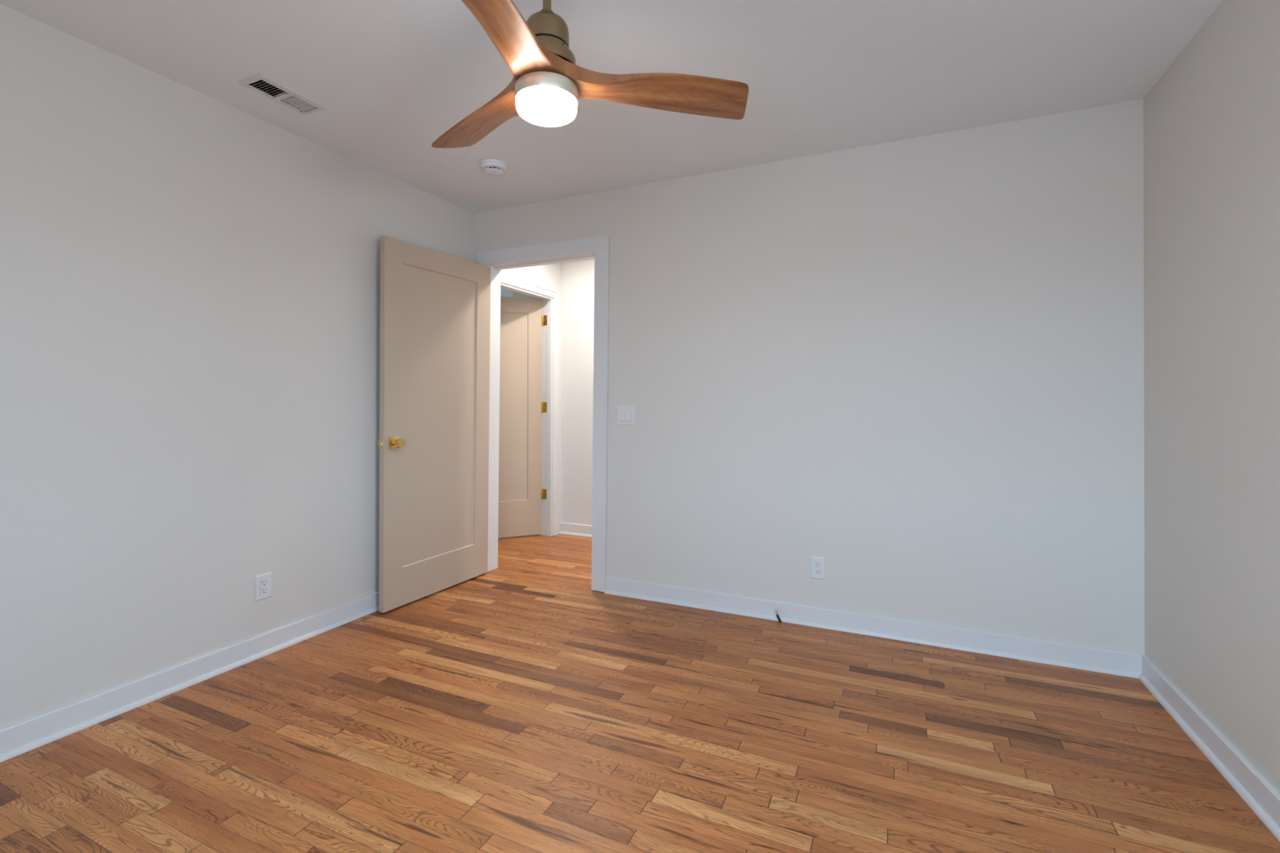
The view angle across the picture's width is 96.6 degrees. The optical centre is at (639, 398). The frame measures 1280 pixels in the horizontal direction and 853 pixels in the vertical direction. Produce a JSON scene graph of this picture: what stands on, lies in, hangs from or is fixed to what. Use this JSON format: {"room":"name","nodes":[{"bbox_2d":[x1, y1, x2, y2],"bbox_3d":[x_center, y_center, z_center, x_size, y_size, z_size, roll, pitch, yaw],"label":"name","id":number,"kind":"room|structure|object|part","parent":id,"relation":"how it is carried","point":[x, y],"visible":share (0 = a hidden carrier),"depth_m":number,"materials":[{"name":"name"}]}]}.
{"room":"empty bedroom","nodes":[
{"label":"empty bedroom","id":0,"kind":"room"},
{"bbox_2d":[0,4,473,728],"bbox_3d":[-1.976,-0.053,2.192,0.120,2.440,3.780,0,0,24],"label":"wall","id":1,"kind":"structure","parent":0,"point":[190,279],"depth_m":2.25,"materials":[{"name":"white paint"}]},
{"bbox_2d":[0,591,378,762],"bbox_3d":[-1.914,1.119,2.147,0.028,0.095,3.760,0,0,24],"label":"baseboard","id":2,"kind":"structure","parent":1,"relation":"attached to","point":[24,736],"depth_m":2.24,"materials":[{"name":"white wood"}]},
{"bbox_2d":[254,572,271,601],"bbox_3d":[-1.718,0.860,2.603,0.009,0.115,0.072,0,0,24],"label":"wall outlet","id":3,"kind":"object","parent":1,"relation":"attached to","point":[262,582],"visible":1,"depth_m":2.60,"materials":[{"name":"white plastic"}]},
{"bbox_2d":[260,578,267,595],"bbox_3d":[-1.717,0.860,2.602,0.005,0.067,0.033,0,0,24],"label":"receptacle","id":4,"kind":"object","parent":3,"relation":"attached to","point":[264,582],"depth_m":2.60,"materials":[{"name":"grey plastic"}]},
{"bbox_2d":[512,291,539,299],"bbox_3d":[-1.280,-0.038,5.380,1.250,2.440,3.640,0,0,24],"label":"wall","id":5,"kind":"structure","parent":0,"point":[515,295],"depth_m":6.46,"materials":[{"name":"beige paint"}]},
{"bbox_2d":[500,288,512,297],"bbox_3d":[-1.654,-1.080,5.753,0.020,0.285,1.160,0,0,24],"label":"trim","id":6,"kind":"structure","parent":5,"relation":"attached to","point":[506,293],"depth_m":6.17,"materials":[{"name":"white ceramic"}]},
{"bbox_2d":[501,262,560,533],"bbox_3d":[-0.972,-0.042,4.534,0.120,2.440,1.075,0,0,24],"label":"wall","id":7,"kind":"structure","parent":0,"point":[547,275],"depth_m":4.87,"materials":[{"name":"white paint"}]},
{"bbox_2d":[497,296,546,537],"bbox_3d":[-1.182,0.157,4.773,0.805,2.016,0.157,0,0,-25],"label":"door","id":8,"kind":"structure","parent":7,"relation":"in","point":[521,492],"depth_m":4.84,"materials":[{"name":"beige wood"}]},
{"bbox_3d":[-1.197,0.071,4.767,0.530,1.601,0.018,0,0,-25],"label":"panel","id":9,"kind":"part","parent":8,"relation":"part of","materials":[{"name":"beige wood"}]},
{"bbox_2d":[500,271,559,536],"bbox_3d":[-0.957,0.121,4.538,0.144,2.111,0.931,0,0,24],"label":"door frame","id":10,"kind":"structure","parent":7,"relation":"attached to","point":[549,296],"depth_m":4.88,"materials":[{"name":"white wood"}]},
{"bbox_3d":[-0.901,-0.899,4.517,0.024,0.072,0.931,0,0,24],"label":"head casing","id":11,"kind":"part","parent":10,"relation":"part of","materials":[{"name":"white wood"}]},
{"bbox_3d":[-0.725,0.122,4.904,0.024,2.109,0.072,0,0,24],"label":"casing","id":12,"kind":"part","parent":10,"relation":"part of","materials":[{"name":"white wood"}]},
{"bbox_2d":[560,259,594,525],"bbox_3d":[0.782,-0.040,4.394,3.320,2.440,0.120,0,0,24],"label":"wall","id":13,"kind":"structure","parent":0,"point":[577,277],"depth_m":4.93,"materials":[{"name":"white paint"}]},
{"bbox_2d":[558,522,591,537],"bbox_3d":[0.779,1.133,4.308,3.255,0.095,0.028,0,0,24],"label":"baseboard","id":14,"kind":"structure","parent":13,"relation":"attached to","point":[572,529],"depth_m":4.91,"materials":[{"name":"white wood"}]},
{"bbox_3d":[0.776,1.171,4.301,3.255,0.019,0.014,0,0,24],"label":"shoe molding","id":15,"kind":"part","parent":14,"relation":"part of","materials":[{"name":"white wood"}]},
{"bbox_2d":[0,0,1222,213],"bbox_3d":[-0.235,-1.297,3.055,5.076,0.060,7.020,0,0,24],"label":"ceiling","id":16,"kind":"structure","parent":0,"point":[392,77],"depth_m":2.18,"materials":[{"name":"white paint"}]},
{"bbox_2d":[236,72,328,115],"bbox_3d":[-1.493,-1.417,2.394,0.149,0.313,0.294,0,0,24],"label":"ceiling vent","id":17,"kind":"object","parent":16,"relation":"in","point":[288,92],"visible":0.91,"depth_m":2.40,"materials":[{"name":"white metal"}]},
{"bbox_2d":[480,159,507,176],"bbox_3d":[-0.794,-1.243,3.095,0.144,0.049,0.144,0,0,24],"label":"smoke detector","id":18,"kind":"object","parent":16,"relation":"attached to","point":[493,167],"visible":1,"depth_m":3.06,"materials":[{"name":"white plastic"}]},
{"bbox_2d":[431,0,748,147],"bbox_3d":[-0.353,-1.044,1.587,1.122,0.458,1.060,0,0,24],"label":"ceiling fan","id":19,"kind":"object","parent":16,"relation":"hanging from","point":[545,88],"visible":1,"depth_m":1.64,"materials":[{"name":"brown wood"}]},
{"bbox_3d":[-0.487,-0.923,1.879,0.153,0.060,0.634,0,0,-43],"label":"blade","id":20,"kind":"part","parent":19,"relation":"part of","materials":[{"name":"brown wood"}]},
{"bbox_3d":[-0.361,-0.925,1.343,0.153,0.060,0.634,0,0,17],"label":"blade","id":21,"kind":"part","parent":19,"relation":"part of","materials":[{"name":"brown wood"}]},
{"bbox_2d":[515,85,577,126],"bbox_3d":[-0.269,-0.835,1.647,0.174,0.041,0.174,0,0,24],"label":"diffuser","id":22,"kind":"object","parent":19,"relation":"attached to","point":[540,105],"depth_m":1.60,"materials":[{"name":"white glass"}]},
{"bbox_3d":[0.040,-0.923,1.721,0.634,0.060,0.153,0,0,-13],"label":"blade","id":23,"kind":"part","parent":19,"relation":"part of","materials":[{"name":"brown wood"}]},
{"bbox_2d":[0,533,1279,852],"bbox_3d":[-0.501,1.173,3.178,5.466,0.001,6.921,0,0,24],"label":"floor","id":24,"kind":"structure","parent":0,"point":[519,705],"depth_m":1.87,"materials":[{"name":"brown wood"}]},
{"bbox_2d":[774,608,781,622],"bbox_3d":[0.725,1.143,2.989,0.036,0.072,0.013,0,0,-6],"label":"door stop","id":25,"kind":"object","parent":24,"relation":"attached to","point":[777,615],"visible":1,"depth_m":2.98,"materials":[{"name":"black metal"}]},
{"bbox_2d":[473,98,1144,654],"bbox_3d":[0.518,-0.045,3.201,3.826,2.440,0.120,0,0,24],"label":"wall","id":26,"kind":"structure","parent":0,"point":[913,366],"depth_m":2.80,"materials":[{"name":"white paint"}]},
{"bbox_2d":[476,235,609,591],"bbox_3d":[-0.624,0.094,3.719,1.022,2.159,0.156,0,0,24],"label":"door frame","id":27,"kind":"structure","parent":26,"relation":"attached to","point":[596,248],"depth_m":3.48,"materials":[{"name":"white wood"}]},
{"bbox_2d":[377,235,490,613],"bbox_3d":[-1.217,0.141,3.459,0.157,2.040,0.840,0,0,26],"label":"door","id":28,"kind":"structure","parent":27,"relation":"attached to","point":[435,306],"depth_m":3.38,"materials":[{"name":"beige wood"}]},
{"bbox_3d":[-1.400,0.246,3.090,0.025,0.058,0.002,0,0,26],"label":"latch plate","id":29,"kind":"part","parent":28,"relation":"part of","materials":[{"name":"gold metal"}]},
{"bbox_3d":[-1.327,0.247,3.123,0.055,0.057,0.057,0,0,26],"label":"knob","id":30,"kind":"part","parent":28,"relation":"part of","materials":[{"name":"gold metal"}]},
{"bbox_3d":[-1.209,0.096,3.455,0.034,1.714,0.586,0,0,26],"label":"panel","id":31,"kind":"part","parent":28,"relation":"part of","materials":[{"name":"beige wood"}]},
{"bbox_3d":[-0.685,-0.939,3.676,0.907,0.093,0.018,0,0,24],"label":"head casing","id":32,"kind":"part","parent":27,"relation":"part of","materials":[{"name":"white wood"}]},
{"bbox_3d":[-0.630,-0.939,3.803,0.912,0.093,0.018,0,0,24],"label":"head casing","id":33,"kind":"part","parent":27,"relation":"part of","materials":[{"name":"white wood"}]},
{"bbox_3d":[-0.239,0.092,3.469,0.115,2.157,0.018,0,0,24],"label":"casing","id":34,"kind":"part","parent":27,"relation":"part of","materials":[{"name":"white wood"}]},
{"bbox_2d":[617,405,635,425],"bbox_3d":[-0.086,0.103,3.403,0.117,0.117,0.012,0,0,24],"label":"light switch","id":35,"kind":"object","parent":26,"relation":"attached to","point":[625,414],"visible":1,"depth_m":3.40,"materials":[{"name":"white plastic"}]},
{"bbox_2d":[810,555,825,579],"bbox_3d":[0.918,0.876,2.944,0.072,0.115,0.009,0,0,24],"label":"wall outlet","id":36,"kind":"object","parent":26,"relation":"attached to","point":[817,563],"visible":1,"depth_m":2.94,"materials":[{"name":"white plastic"}]},
{"bbox_2d":[813,560,821,574],"bbox_3d":[0.917,0.876,2.943,0.034,0.068,0.006,0,0,24],"label":"receptacle","id":37,"kind":"object","parent":36,"relation":"attached to","point":[817,564],"depth_m":2.94,"materials":[{"name":"grey plastic"}]},
{"bbox_2d":[604,576,1145,678],"bbox_3d":[0.955,1.127,2.915,2.556,0.095,0.028,0,0,24],"label":"baseboard","id":38,"kind":"structure","parent":26,"relation":"attached to","point":[1119,663],"depth_m":2.78,"materials":[{"name":"white wood"}]},
{"bbox_2d":[1143,0,1279,793],"bbox_3d":[1.399,-0.055,0.659,0.120,2.440,3.780,0,0,24],"label":"wall","id":39,"kind":"structure","parent":0,"point":[1211,120],"depth_m":1.85,"materials":[{"name":"white paint"}]},
{"bbox_2d":[1138,655,1279,841],"bbox_3d":[1.327,1.118,0.678,0.028,0.095,3.766,0,0,24],"label":"baseboard","id":40,"kind":"structure","parent":39,"relation":"attached to","point":[1257,793],"depth_m":1.81,"materials":[{"name":"white wood"}]}
]}

